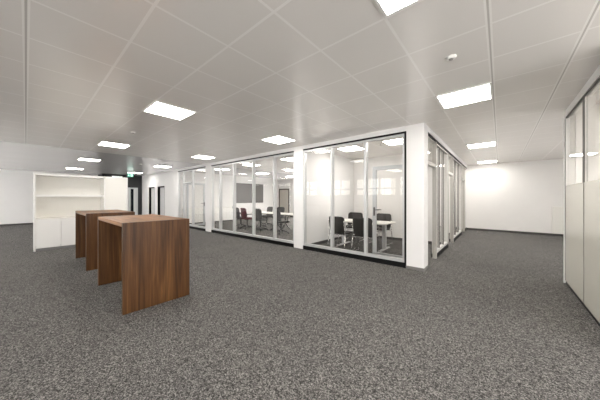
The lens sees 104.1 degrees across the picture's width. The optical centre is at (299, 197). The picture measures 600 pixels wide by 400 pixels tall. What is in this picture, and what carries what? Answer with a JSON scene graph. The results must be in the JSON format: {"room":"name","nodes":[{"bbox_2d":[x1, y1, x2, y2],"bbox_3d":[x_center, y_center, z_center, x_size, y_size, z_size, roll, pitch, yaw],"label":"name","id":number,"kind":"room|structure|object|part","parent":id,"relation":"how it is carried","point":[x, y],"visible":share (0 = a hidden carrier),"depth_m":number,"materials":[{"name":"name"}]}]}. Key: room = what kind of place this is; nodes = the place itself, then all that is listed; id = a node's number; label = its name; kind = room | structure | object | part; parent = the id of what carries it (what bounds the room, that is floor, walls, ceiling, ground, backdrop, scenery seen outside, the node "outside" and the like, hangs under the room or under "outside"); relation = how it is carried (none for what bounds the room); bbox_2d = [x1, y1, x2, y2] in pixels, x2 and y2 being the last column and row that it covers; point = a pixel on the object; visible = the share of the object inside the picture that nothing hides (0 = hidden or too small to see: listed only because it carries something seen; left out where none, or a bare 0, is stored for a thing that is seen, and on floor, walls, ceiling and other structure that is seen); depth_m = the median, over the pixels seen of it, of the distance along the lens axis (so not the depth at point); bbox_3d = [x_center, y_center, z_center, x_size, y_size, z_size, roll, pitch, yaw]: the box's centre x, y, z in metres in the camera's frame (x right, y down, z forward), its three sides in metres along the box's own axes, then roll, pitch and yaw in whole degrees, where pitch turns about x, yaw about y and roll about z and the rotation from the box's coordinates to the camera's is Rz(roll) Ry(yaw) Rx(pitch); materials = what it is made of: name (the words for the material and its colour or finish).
{"room":"open-plan office","nodes":[
{"label":"open-plan office","id":0,"kind":"room"},
{"bbox_2d":[0,169,97,223],"bbox_3d":[-15.053,-0.020,11.746,0.150,2.840,7.510,0,0,41],"label":"wall","id":1,"kind":"structure","parent":0,"point":[16,186],"depth_m":12.13,"materials":[{"name":"white paint"}]},
{"bbox_2d":[0,223,32,225],"bbox_3d":[-14.995,1.360,11.683,0.020,0.080,7.490,0,0,41],"label":"baseboard","id":2,"kind":"structure","parent":1,"relation":"attached to","point":[17,223],"depth_m":12.09,"materials":[{"name":"grey"}]},
{"bbox_2d":[98,174,141,214],"bbox_3d":[-11.446,-0.020,14.931,1.200,2.840,2.020,0,0,41],"label":"wall","id":3,"kind":"structure","parent":0,"point":[136,181],"depth_m":15.12,"materials":[{"name":"grey paint"}]},
{"bbox_2d":[128,188,137,214],"bbox_3d":[-10.812,0.370,14.771,0.132,2.060,0.980,0,0,41],"label":"door","id":4,"kind":"structure","parent":3,"relation":"in","point":[129,189],"depth_m":15.01,"materials":[{"name":"silver metal"}]},
{"bbox_2d":[131,189,133,211],"bbox_3d":[-11.831,-0.020,15.326,0.100,2.840,1.920,0,0,41],"label":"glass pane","id":5,"kind":"structure","parent":0,"point":[132,190],"depth_m":15.83,"materials":[{"name":"black glass"}]},
{"bbox_2d":[142,169,181,217],"bbox_3d":[-8.191,-0.020,13.598,5.680,2.840,0.180,0,0,41],"label":"wall","id":6,"kind":"structure","parent":0,"point":[168,179],"depth_m":12.64,"materials":[{"name":"white paint"}]},
{"bbox_2d":[149,187,154,213],"bbox_3d":[-8.901,0.370,14.191,0.970,2.060,0.160,0,0,41],"label":"door","id":7,"kind":"structure","parent":6,"relation":"in","point":[151,189],"depth_m":14.38,"materials":[{"name":"white"}]},
{"bbox_2d":[158,186,163,214],"bbox_3d":[-7.764,0.370,13.220,1.020,2.060,0.160,0,0,41],"label":"door","id":8,"kind":"structure","parent":6,"relation":"in","point":[160,188],"depth_m":13.43,"materials":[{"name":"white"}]},
{"bbox_2d":[178,166,205,230],"bbox_3d":[-5.007,0.033,10.829,2.760,2.735,0.115,0,0,41],"label":"window","id":9,"kind":"structure","parent":6,"relation":"in","point":[193,226],"depth_m":10.76,"materials":[{"name":"silver metal"}]},
{"bbox_2d":[186,183,204,224],"bbox_3d":[-5.197,0.315,11.697,0.170,2.110,0.900,0,0,44],"label":"door","id":10,"kind":"structure","parent":9,"relation":"attached to","point":[187,184],"depth_m":11.65,"materials":[{"name":"grey metal"}]},
{"bbox_2d":[182,172,278,216],"bbox_3d":[-4.141,-0.020,15.261,0.120,2.840,7.610,0,0,41],"label":"wall","id":11,"kind":"structure","parent":0,"point":[227,180],"depth_m":14.80,"materials":[{"name":"white paint"}]},
{"bbox_2d":[236,183,262,202],"bbox_3d":[-3.403,-0.320,15.992,0.053,1.300,2.280,0,0,41],"label":"wall screen","id":12,"kind":"object","parent":11,"relation":"attached to","point":[243,191],"visible":0.78,"depth_m":15.79,"materials":[{"name":"grey"}]},
{"bbox_2d":[0,216,599,399],"bbox_3d":[-2.952,1.450,7.861,23.700,0.100,17.720,0,0,41],"label":"floor","id":13,"kind":"structure","parent":0,"point":[494,316],"depth_m":2.55,"materials":[{"name":"carpet"}]},
{"bbox_2d":[33,173,127,251],"bbox_3d":[-6.465,0.370,7.020,0.550,2.060,2.020,0,0,41],"label":"storage unit","id":14,"kind":"object","parent":13,"relation":"on","point":[56,197],"visible":0.67,"depth_m":6.75,"materials":[{"name":"white paint"}]},
{"bbox_3d":[-6.747,0.950,6.283,0.022,0.750,0.452,0,0,40],"label":"door","id":15,"kind":"part","parent":14,"relation":"part of","materials":[{"name":"white paint"}]},
{"bbox_2d":[36,216,74,219],"bbox_3d":[-6.642,0.557,6.801,0.525,0.025,1.385,0,0,40],"label":"countertop","id":16,"kind":"structure","parent":14,"relation":"on","point":[42,218],"depth_m":6.54,"materials":[{"name":"white"}]},
{"bbox_3d":[-6.447,0.950,6.634,0.022,0.750,0.452,0,0,40],"label":"door","id":17,"kind":"part","parent":14,"relation":"part of","materials":[{"name":"white paint"}]},
{"bbox_3d":[-6.666,0.370,7.192,0.020,1.940,1.950,0,0,40],"label":"panel","id":18,"kind":"part","parent":14,"relation":"part of","materials":[{"name":"white"}]},
{"bbox_2d":[36,195,103,195],"bbox_3d":[-6.652,-0.077,6.809,0.500,0.025,1.385,0,0,40],"label":"shelf","id":19,"kind":"object","parent":14,"relation":"attached to","point":[36,195],"depth_m":6.61,"materials":[{"name":"white paint"}]},
{"bbox_3d":[-5.803,0.363,7.389,0.021,1.923,0.525,0,0,40],"label":"tall door","id":20,"kind":"part","parent":14,"relation":"part of","materials":[{"name":"white"}]},
{"bbox_2d":[75,210,134,270],"bbox_3d":[-4.412,0.850,5.274,1.500,1.100,0.790,0,0,41],"label":"table","id":21,"kind":"object","parent":13,"relation":"on","point":[86,222],"visible":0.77,"depth_m":4.69,"materials":[{"name":"brown wood"}]},
{"bbox_3d":[-4.963,0.850,5.745,0.050,1.100,0.790,0,0,40],"label":"panel","id":22,"kind":"part","parent":21,"relation":"part of","materials":[{"name":"brown wood"}]},
{"bbox_2d":[98,214,188,314],"bbox_3d":[-2.427,0.850,3.579,1.500,1.100,0.790,0,0,41],"label":"table","id":23,"kind":"object","parent":13,"relation":"on","point":[149,253],"visible":1,"depth_m":3.14,"materials":[{"name":"brown wood"}]},
{"bbox_3d":[-2.979,0.850,4.050,0.050,1.100,0.790,0,0,40],"label":"panel","id":24,"kind":"part","parent":23,"relation":"part of","materials":[{"name":"brown wood"}]},
{"bbox_3d":[-1.876,0.850,3.108,0.050,1.100,0.790,0,0,40],"label":"panel","id":25,"kind":"part","parent":23,"relation":"part of","materials":[{"name":"brown wood"}]},
{"bbox_2d":[182,207,232,223],"bbox_3d":[-5.244,0.988,13.520,0.425,0.825,2.960,0,0,41],"label":"sideboard","id":26,"kind":"object","parent":13,"relation":"on","point":[227,212],"visible":0.47,"depth_m":13.64,"materials":[{"name":"white paint"}]},
{"bbox_3d":[-5.892,0.970,12.458,0.018,0.730,0.486,0,0,40],"label":"door","id":27,"kind":"part","parent":26,"relation":"part of","materials":[{"name":"white paint"}]},
{"bbox_3d":[-5.572,0.970,12.832,0.018,0.730,0.486,0,0,40],"label":"door","id":28,"kind":"part","parent":26,"relation":"part of","materials":[{"name":"white paint"}]},
{"bbox_3d":[-4.934,0.970,13.580,0.018,0.730,0.486,0,0,40],"label":"door","id":29,"kind":"part","parent":26,"relation":"part of","materials":[{"name":"white paint"}]},
{"bbox_3d":[-4.614,0.970,13.954,0.018,0.730,0.486,0,0,40],"label":"door","id":30,"kind":"part","parent":26,"relation":"part of","materials":[{"name":"white paint"}]},
{"bbox_3d":[-4.295,0.970,14.327,0.018,0.730,0.486,0,0,40],"label":"door","id":31,"kind":"part","parent":26,"relation":"part of","materials":[{"name":"white paint"}]},
{"bbox_2d":[206,166,214,231],"bbox_3d":[-3.764,0.033,9.790,0.480,2.735,0.140,0,0,41],"label":"wall pier","id":32,"kind":"object","parent":13,"relation":"on","point":[208,168],"visible":0.79,"depth_m":9.69,"materials":[{"name":"white paint"}]},
{"bbox_2d":[236,207,245,227],"bbox_3d":[-2.861,0.923,11.255,0.542,0.953,0.572,0,0,-35],"label":"chair","id":33,"kind":"object","parent":13,"relation":"on","point":[238,213],"visible":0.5,"depth_m":11.02,"materials":[{"name":"black fabric"}]},
{"bbox_3d":[-3.015,0.680,11.145,0.165,0.466,0.483,0,0,-35],"label":"backrest","id":34,"kind":"part","parent":33,"relation":"part of","materials":[{"name":"grey fabric"}]},
{"bbox_2d":[240,208,251,228],"bbox_3d":[-2.436,0.923,10.733,0.542,0.953,0.572,0,0,-41],"label":"chair","id":35,"kind":"object","parent":13,"relation":"on","point":[244,214],"visible":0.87,"depth_m":10.53,"materials":[{"name":"red fabric"}]},
{"bbox_3d":[-2.577,0.680,10.608,0.165,0.466,0.483,0,0,-41],"label":"backrest","id":36,"kind":"part","parent":35,"relation":"part of","materials":[{"name":"red fabric"}]},
{"bbox_2d":[256,209,267,230],"bbox_3d":[-1.715,0.923,10.091,0.572,0.953,0.542,0,0,35],"label":"chair","id":37,"kind":"object","parent":13,"relation":"on","point":[259,215],"visible":0.71,"depth_m":9.87,"materials":[{"name":"black fabric"}]},
{"bbox_3d":[-1.822,0.680,9.936,0.483,0.466,0.165,0,0,34],"label":"backrest","id":38,"kind":"part","parent":37,"relation":"part of","materials":[{"name":"grey fabric"}]},
{"bbox_2d":[250,211,282,230],"bbox_3d":[-1.453,1.030,10.710,1.600,0.740,0.800,0,0,41],"label":"conference table","id":39,"kind":"object","parent":13,"relation":"on","point":[263,212],"visible":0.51,"depth_m":10.66,"materials":[{"name":"white laminate"}]},
{"bbox_2d":[261,207,272,225],"bbox_3d":[-1.680,0.923,11.917,0.542,0.953,0.572,0,0,-41],"label":"chair","id":40,"kind":"object","parent":13,"relation":"on","point":[269,209],"visible":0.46,"depth_m":11.89,"materials":[{"name":"grey fabric"}]},
{"bbox_3d":[-1.539,0.680,12.042,0.165,0.466,0.483,0,0,-41],"label":"backrest","id":41,"kind":"part","parent":40,"relation":"part of","materials":[{"name":"grey fabric"}]},
{"bbox_2d":[272,207,284,225],"bbox_3d":[-1.058,0.923,11.517,0.572,0.953,0.542,0,0,31],"label":"chair","id":42,"kind":"object","parent":13,"relation":"on","point":[282,209],"visible":0.47,"depth_m":11.60,"materials":[{"name":"black fabric"}]},
{"bbox_3d":[-0.962,0.680,11.679,0.483,0.466,0.165,0,0,30],"label":"backrest","id":43,"kind":"part","parent":42,"relation":"part of","materials":[{"name":"grey fabric"}]},
{"bbox_2d":[277,210,288,234],"bbox_3d":[-0.766,0.923,9.241,0.542,0.953,0.572,0,0,-37],"label":"chair","id":44,"kind":"object","parent":13,"relation":"on","point":[279,217],"visible":0.74,"depth_m":9.04,"materials":[{"name":"grey fabric"}]},
{"bbox_3d":[-0.915,0.680,9.127,0.165,0.466,0.483,0,0,-38],"label":"backrest","id":45,"kind":"part","parent":44,"relation":"part of","materials":[{"name":"grey fabric"}]},
{"bbox_2d":[279,213,292,231],"bbox_3d":[-0.206,1.030,9.644,1.600,0.740,0.800,0,0,41],"label":"conference table","id":46,"kind":"object","parent":13,"relation":"on","point":[285,214],"visible":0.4,"depth_m":9.94,"materials":[{"name":"white laminate"}]},
{"bbox_2d":[294,149,303,248],"bbox_3d":[0.000,0.033,6.575,0.340,2.735,0.140,0,0,41],"label":"wall pier","id":47,"kind":"object","parent":13,"relation":"on","point":[298,154],"visible":0.86,"depth_m":6.50,"materials":[{"name":"white paint"}]},
{"bbox_2d":[327,216,355,249],"bbox_3d":[1.126,0.944,6.403,0.553,0.911,0.594,0,0,-44],"label":"chair","id":48,"kind":"object","parent":13,"relation":"on","point":[339,223],"visible":0.73,"depth_m":6.19,"materials":[{"name":"black fabric"}]},
{"bbox_3d":[0.974,0.710,6.259,0.134,0.444,0.508,0,0,-44],"label":"backrest","id":49,"kind":"part","parent":48,"relation":"part of","materials":[{"name":"black fabric"}]},
{"bbox_3d":[1.159,0.943,6.434,0.450,0.055,0.470,0,0,-44],"label":"seat","id":50,"kind":"part","parent":48,"relation":"part of","materials":[{"name":"black fabric"}]},
{"bbox_3d":[1.318,0.999,6.219,0.528,0.800,0.041,0,0,-44],"label":"frame","id":51,"kind":"part","parent":48,"relation":"part of","materials":[{"name":"silver metal"}]},
{"bbox_2d":[341,212,363,241],"bbox_3d":[1.744,0.944,7.742,0.594,0.911,0.553,0,0,36],"label":"chair","id":52,"kind":"object","parent":13,"relation":"on","point":[351,215],"visible":0.32,"depth_m":7.93,"materials":[{"name":"black fabric"}]},
{"bbox_3d":[1.869,0.710,7.910,0.508,0.444,0.134,0,0,36],"label":"backrest","id":53,"kind":"part","parent":52,"relation":"part of","materials":[{"name":"black fabric"}]},
{"bbox_2d":[351,217,379,251],"bbox_3d":[1.672,0.944,5.989,0.594,0.911,0.553,0,0,35],"label":"chair","id":54,"kind":"object","parent":13,"relation":"on","point":[357,223],"visible":0.73,"depth_m":5.85,"materials":[{"name":"black fabric"}]},
{"bbox_3d":[1.463,0.999,6.153,0.041,0.800,0.528,0,0,35],"label":"frame","id":55,"kind":"part","parent":54,"relation":"part of","materials":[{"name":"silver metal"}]},
{"bbox_3d":[1.550,0.710,5.819,0.508,0.444,0.134,0,0,35],"label":"backrest","id":56,"kind":"part","parent":54,"relation":"part of","materials":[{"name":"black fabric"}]},
{"bbox_2d":[337,218,395,251],"bbox_3d":[1.810,1.030,6.739,1.600,0.740,0.800,0,0,41],"label":"meeting table","id":57,"kind":"object","parent":13,"relation":"on","point":[384,224],"visible":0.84,"depth_m":6.32,"materials":[{"name":"white laminate"}]},
{"bbox_2d":[368,213,392,244],"bbox_3d":[2.470,0.944,7.201,0.594,0.911,0.553,0,0,45],"label":"chair","id":58,"kind":"object","parent":13,"relation":"on","point":[380,216],"visible":0.42,"depth_m":7.28,"materials":[{"name":"black fabric"}]},
{"bbox_3d":[2.617,0.710,7.351,0.508,0.444,0.134,0,0,44],"label":"backrest","id":59,"kind":"part","parent":58,"relation":"part of","materials":[{"name":"black fabric"}]},
{"bbox_2d":[372,164,401,257],"bbox_3d":[2.138,0.315,5.275,1.030,2.110,0.170,0,0,41],"label":"door","id":60,"kind":"structure","parent":13,"relation":"on","point":[374,169],"depth_m":5.56,"materials":[{"name":"grey metal"}]},
{"bbox_2d":[406,128,427,267],"bbox_3d":[2.348,0.033,4.689,0.320,2.735,0.320,0,0,41],"label":"pier","id":61,"kind":"object","parent":13,"relation":"on","point":[417,139],"visible":0.86,"depth_m":4.56,"materials":[{"name":"white paint"}]},
{"bbox_2d":[406,265,427,271],"bbox_3d":[2.345,1.373,4.686,0.340,0.055,0.328,0,0,41],"label":"baseboard","id":62,"kind":"object","parent":61,"relation":"attached to","point":[408,267],"visible":1,"depth_m":4.55,"materials":[{"name":"grey"}]},
{"bbox_2d":[552,207,562,236],"bbox_3d":[9.840,0.860,8.288,1.240,1.080,0.055,0,0,41],"label":"wall panel","id":63,"kind":"object","parent":13,"relation":"on","point":[557,212],"visible":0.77,"depth_m":8.59,"materials":[{"name":"white paint"}]},
{"bbox_2d":[0,0,599,178],"bbox_3d":[-2.952,-1.500,7.861,23.700,0.120,17.720,0,0,41],"label":"ceiling","id":64,"kind":"structure","parent":0,"point":[75,74],"depth_m":2.77,"materials":[{"name":"metal"}]},
{"bbox_2d":[77,158,100,161],"bbox_3d":[-7.909,-1.434,8.793,0.610,0.012,0.610,0,0,41],"label":"recessed light","id":65,"kind":"object","parent":64,"relation":"in","point":[84,159],"visible":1,"depth_m":8.71,"materials":[{"name":"white plastic"}]},
{"bbox_2d":[97,141,130,148],"bbox_3d":[-5.035,-1.434,6.338,0.610,0.012,0.610,0,0,41],"label":"recessed light","id":66,"kind":"object","parent":64,"relation":"in","point":[102,143],"visible":1,"depth_m":6.27,"materials":[{"name":"white plastic"}]},
{"bbox_2d":[99,142,128,147],"bbox_3d":[-5.035,-1.436,6.338,0.570,0.008,0.570,0,0,40],"label":"diffuser","id":67,"kind":"object","parent":66,"relation":"attached to","point":[110,144],"depth_m":6.28,"materials":[{"name":"white plastic"}]},
{"bbox_2d":[127,171,133,176],"bbox_3d":[-9.049,-1.285,12.502,0.320,0.310,0.060,0,0,0],"label":"exit sign","id":68,"kind":"object","parent":64,"relation":"hanging from","point":[130,174],"visible":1,"depth_m":12.48,"materials":[{"name":"teal"}]},
{"bbox_2d":[153,165,170,167],"bbox_3d":[-6.279,-1.434,10.702,0.610,0.012,0.610,0,0,41],"label":"recessed light","id":69,"kind":"object","parent":64,"relation":"in","point":[156,165],"visible":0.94,"depth_m":10.64,"materials":[{"name":"white plastic"}]},
{"bbox_2d":[142,101,196,119],"bbox_3d":[-2.160,-1.434,3.884,0.610,0.012,0.610,0,0,41],"label":"recessed light","id":70,"kind":"object","parent":64,"relation":"in","point":[157,107],"visible":1,"depth_m":3.86,"materials":[{"name":"white plastic"}]},
{"bbox_2d":[192,155,215,158],"bbox_3d":[-3.405,-1.434,8.247,0.610,0.012,0.610,0,0,41],"label":"recessed light","id":71,"kind":"object","parent":64,"relation":"in","point":[197,156],"visible":0.91,"depth_m":8.28,"materials":[{"name":"white plastic"}]},
{"bbox_2d":[261,135,295,143],"bbox_3d":[-0.530,-1.434,5.792,0.610,0.012,0.610,0,0,41],"label":"recessed light","id":72,"kind":"object","parent":64,"relation":"in","point":[278,139],"visible":1,"depth_m":5.73,"materials":[{"name":"white plastic"}]},
{"bbox_2d":[280,157,292,160],"bbox_3d":[-0.330,-1.434,8.698,0.610,0.012,0.610,0,0,41],"label":"recessed light","id":73,"kind":"object","parent":64,"relation":"in","point":[290,158],"visible":0.69,"depth_m":8.71,"materials":[{"name":"white plastic"}]},
{"bbox_2d":[336,145,363,151],"bbox_3d":[1.485,-1.434,6.820,0.610,0.012,0.610,0,0,41],"label":"recessed light","id":74,"kind":"object","parent":64,"relation":"in","point":[349,148],"visible":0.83,"depth_m":6.77,"materials":[{"name":"white plastic"}]},
{"bbox_2d":[381,138,401,145],"bbox_3d":[2.489,-1.434,5.962,0.610,0.012,0.610,0,0,41],"label":"recessed light","id":75,"kind":"object","parent":64,"relation":"in","point":[399,140],"visible":0.59,"depth_m":5.93,"materials":[{"name":"white plastic"}]},
{"bbox_2d":[383,139,401,144],"bbox_3d":[2.489,-1.436,5.962,0.570,0.008,0.570,0,0,40],"label":"diffuser","id":76,"kind":"object","parent":75,"relation":"attached to","point":[394,141],"depth_m":6.02,"materials":[{"name":"white plastic"}]},
{"bbox_2d":[374,0,420,17],"bbox_3d":[0.714,-1.434,1.429,0.610,0.012,0.610,0,0,41],"label":"recessed light","id":77,"kind":"object","parent":64,"relation":"in","point":[388,8],"visible":1,"depth_m":1.74,"materials":[{"name":"white plastic"}]},
{"bbox_2d":[378,0,415,14],"bbox_3d":[0.714,-1.436,1.429,0.570,0.008,0.570,0,0,40],"label":"diffuser","id":78,"kind":"object","parent":77,"relation":"attached to","point":[387,7],"depth_m":1.74,"materials":[{"name":"white plastic"}]},
{"bbox_2d":[446,54,456,60],"bbox_3d":[1.542,-1.423,2.391,0.096,0.033,0.096,0,0,41],"label":"smoke detector","id":79,"kind":"object","parent":64,"relation":"attached to","point":[451,57],"visible":1,"depth_m":2.37,"materials":[{"name":"white plastic"}]},
{"bbox_2d":[436,82,492,108],"bbox_3d":[2.344,-1.434,3.337,0.610,0.012,0.610,0,0,41],"label":"recessed light","id":80,"kind":"object","parent":64,"relation":"in","point":[483,92],"visible":1,"depth_m":3.30,"materials":[{"name":"white plastic"}]},
{"bbox_2d":[467,141,495,148],"bbox_3d":[4.935,-1.434,6.371,0.610,0.012,0.610,0,0,41],"label":"recessed light","id":81,"kind":"object","parent":64,"relation":"in","point":[487,144],"visible":1,"depth_m":6.38,"materials":[{"name":"white plastic"}]},
{"bbox_2d":[477,160,496,163],"bbox_3d":[7.455,-1.434,9.322,0.610,0.012,0.610,0,0,41],"label":"recessed light","id":82,"kind":"object","parent":64,"relation":"in","point":[492,161],"visible":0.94,"depth_m":9.21,"materials":[{"name":"white plastic"}]},
{"bbox_2d":[178,123,466,170],"bbox_3d":[0.667,-1.387,11.036,11.120,0.105,7.790,0,0,41],"label":"wall","id":83,"kind":"structure","parent":0,"point":[420,125],"depth_m":5.89,"materials":[{"name":"white paint"}]},
{"bbox_2d":[211,151,293,246],"bbox_3d":[-1.891,0.033,8.118,4.540,2.735,0.190,0,0,41],"label":"window","id":84,"kind":"structure","parent":83,"relation":"in","point":[274,240],"depth_m":7.87,"materials":[{"name":"silver metal"}]},
{"bbox_2d":[303,131,405,267],"bbox_3d":[1.136,0.033,5.580,2.680,2.735,0.118,0,0,41],"label":"window","id":85,"kind":"structure","parent":83,"relation":"in","point":[388,260],"depth_m":5.29,"materials":[{"name":"silver metal"}]},
{"bbox_2d":[428,133,436,258],"bbox_3d":[2.835,0.033,5.120,0.121,2.735,0.970,0,0,41],"label":"door","id":86,"kind":"structure","parent":83,"relation":"in","point":[433,141],"depth_m":5.42,"materials":[{"name":"grey"}]},
{"bbox_2d":[431,141,448,256],"bbox_3d":[3.677,0.033,6.111,0.115,2.735,1.630,0,0,41],"label":"window","id":87,"kind":"structure","parent":83,"relation":"in","point":[443,246],"depth_m":6.30,"materials":[{"name":"white"}]},
{"bbox_3d":[3.672,0.005,6.116,0.080,2.610,1.630,0,0,40],"label":"frame","id":88,"kind":"part","parent":87,"relation":"part of","materials":[{"name":"white metal"}]},
{"bbox_2d":[448,152,453,246],"bbox_3d":[4.517,0.033,7.090,0.121,2.735,0.950,0,0,41],"label":"door","id":89,"kind":"structure","parent":83,"relation":"in","point":[451,173],"depth_m":7.38,"materials":[{"name":"grey"}]},
{"bbox_2d":[449,157,461,241],"bbox_3d":[5.538,0.033,8.290,0.115,2.735,2.200,0,0,41],"label":"window","id":90,"kind":"structure","parent":83,"relation":"in","point":[457,164],"depth_m":8.52,"materials":[{"name":"white"}]},
{"bbox_3d":[5.056,-0.005,7.736,0.010,2.510,0.632,0,0,40],"label":"glass pane","id":91,"kind":"part","parent":90,"relation":"part of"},
{"bbox_3d":[5.516,-0.005,8.275,0.010,2.510,0.714,0,0,40],"label":"glass pane","id":92,"kind":"part","parent":90,"relation":"part of","materials":[{"name":"clear glass"}]},
{"bbox_3d":[5.532,0.005,8.294,0.080,2.610,2.200,0,0,40],"label":"frame","id":93,"kind":"part","parent":90,"relation":"part of","materials":[{"name":"white metal"}]},
{"bbox_3d":[5.993,-0.005,8.834,0.010,2.510,0.682,0,0,40],"label":"glass pane","id":94,"kind":"part","parent":90,"relation":"part of","materials":[{"name":"clear glass"}]},
{"bbox_2d":[461,164,464,231],"bbox_3d":[6.570,0.033,9.493,0.121,2.735,0.970,0,0,41],"label":"door","id":95,"kind":"structure","parent":83,"relation":"in","point":[462,165],"depth_m":9.77,"materials":[{"name":"grey"}]},
{"bbox_2d":[307,151,353,242],"bbox_3d":[2.530,-0.020,9.537,0.180,2.840,7.650,0,0,41],"label":"wall","id":96,"kind":"structure","parent":0,"point":[318,162],"depth_m":7.33,"materials":[{"name":"white paint"}]},
{"bbox_2d":[310,233,449,244],"bbox_3d":[3.708,1.360,8.530,2.920,0.080,7.650,0,0,41],"label":"baseboard","id":97,"kind":"structure","parent":96,"relation":"attached to","point":[335,238],"depth_m":7.72,"materials":[{"name":"grey"}]},
{"bbox_2d":[354,151,440,241],"bbox_3d":[3.179,-0.020,7.911,2.920,2.840,0.120,0,0,41],"label":"wall","id":98,"kind":"structure","parent":0,"point":[389,182],"depth_m":7.97,"materials":[{"name":"white paint"}]},
{"bbox_2d":[279,159,562,232],"bbox_3d":[5.002,-0.020,12.555,17.300,2.840,0.150,0,0,41],"label":"wall","id":99,"kind":"structure","parent":0,"point":[511,196],"depth_m":9.40,"materials":[{"name":"white paint"}]},
{"bbox_2d":[279,189,288,216],"bbox_3d":[-1.212,0.350,17.704,1.060,2.100,0.090,0,0,41],"label":"door","id":100,"kind":"structure","parent":99,"relation":"in","point":[283,193],"depth_m":17.68,"materials":[{"name":"grey"}]},
{"bbox_2d":[467,228,551,235],"bbox_3d":[9.463,1.360,8.632,5.420,0.080,0.020,0,0,41],"label":"baseboard","id":101,"kind":"structure","parent":99,"relation":"attached to","point":[522,232],"depth_m":9.43,"materials":[{"name":"grey"}]},
{"bbox_2d":[449,160,449,232],"bbox_3d":[4.725,-0.020,9.720,2.920,2.840,0.120,0,0,41],"label":"wall","id":102,"kind":"structure","parent":0,"point":[449,160],"depth_m":8.85,"materials":[{"name":"white paint"}]},
{"bbox_2d":[465,167,466,230],"bbox_3d":[7.126,0.033,10.149,0.115,2.735,0.750,0,0,41],"label":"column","id":103,"kind":"structure","parent":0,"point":[465,167],"depth_m":10.39,"materials":[{"name":"white"}]},
{"bbox_3d":[7.120,0.005,10.154,0.080,2.610,0.750,0,0,40],"label":"frame","id":104,"kind":"part","parent":103,"relation":"part of","materials":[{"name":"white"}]},
{"bbox_2d":[563,65,599,325],"bbox_3d":[3.704,-0.020,3.011,0.118,2.840,2.210,0,0,41],"label":"wall","id":105,"kind":"structure","parent":0,"point":[581,201],"depth_m":3.01,"materials":[{"name":"white paint"}]},
{"bbox_3d":[4.412,0.030,3.840,0.118,2.740,0.030,0,0,40],"label":"post","id":106,"kind":"part","parent":105,"relation":"part of","materials":[{"name":"white"}]},
{"bbox_3d":[4.025,0.578,3.433,0.022,1.555,1.078,0,0,40],"label":"panel","id":107,"kind":"part","parent":105,"relation":"part of","materials":[{"name":"white paint"}]},
{"bbox_3d":[3.317,0.578,2.605,0.022,1.555,1.078,0,0,40],"label":"panel","id":108,"kind":"part","parent":105,"relation":"part of","materials":[{"name":"white"}]},
{"bbox_2d":[575,103,599,183],"bbox_3d":[5.699,-0.020,2.655,3.380,2.840,0.100,0,0,41],"label":"window","id":109,"kind":"structure","parent":0,"point":[578,116],"depth_m":3.69,"materials":[{"name":"glass"}]}
]}

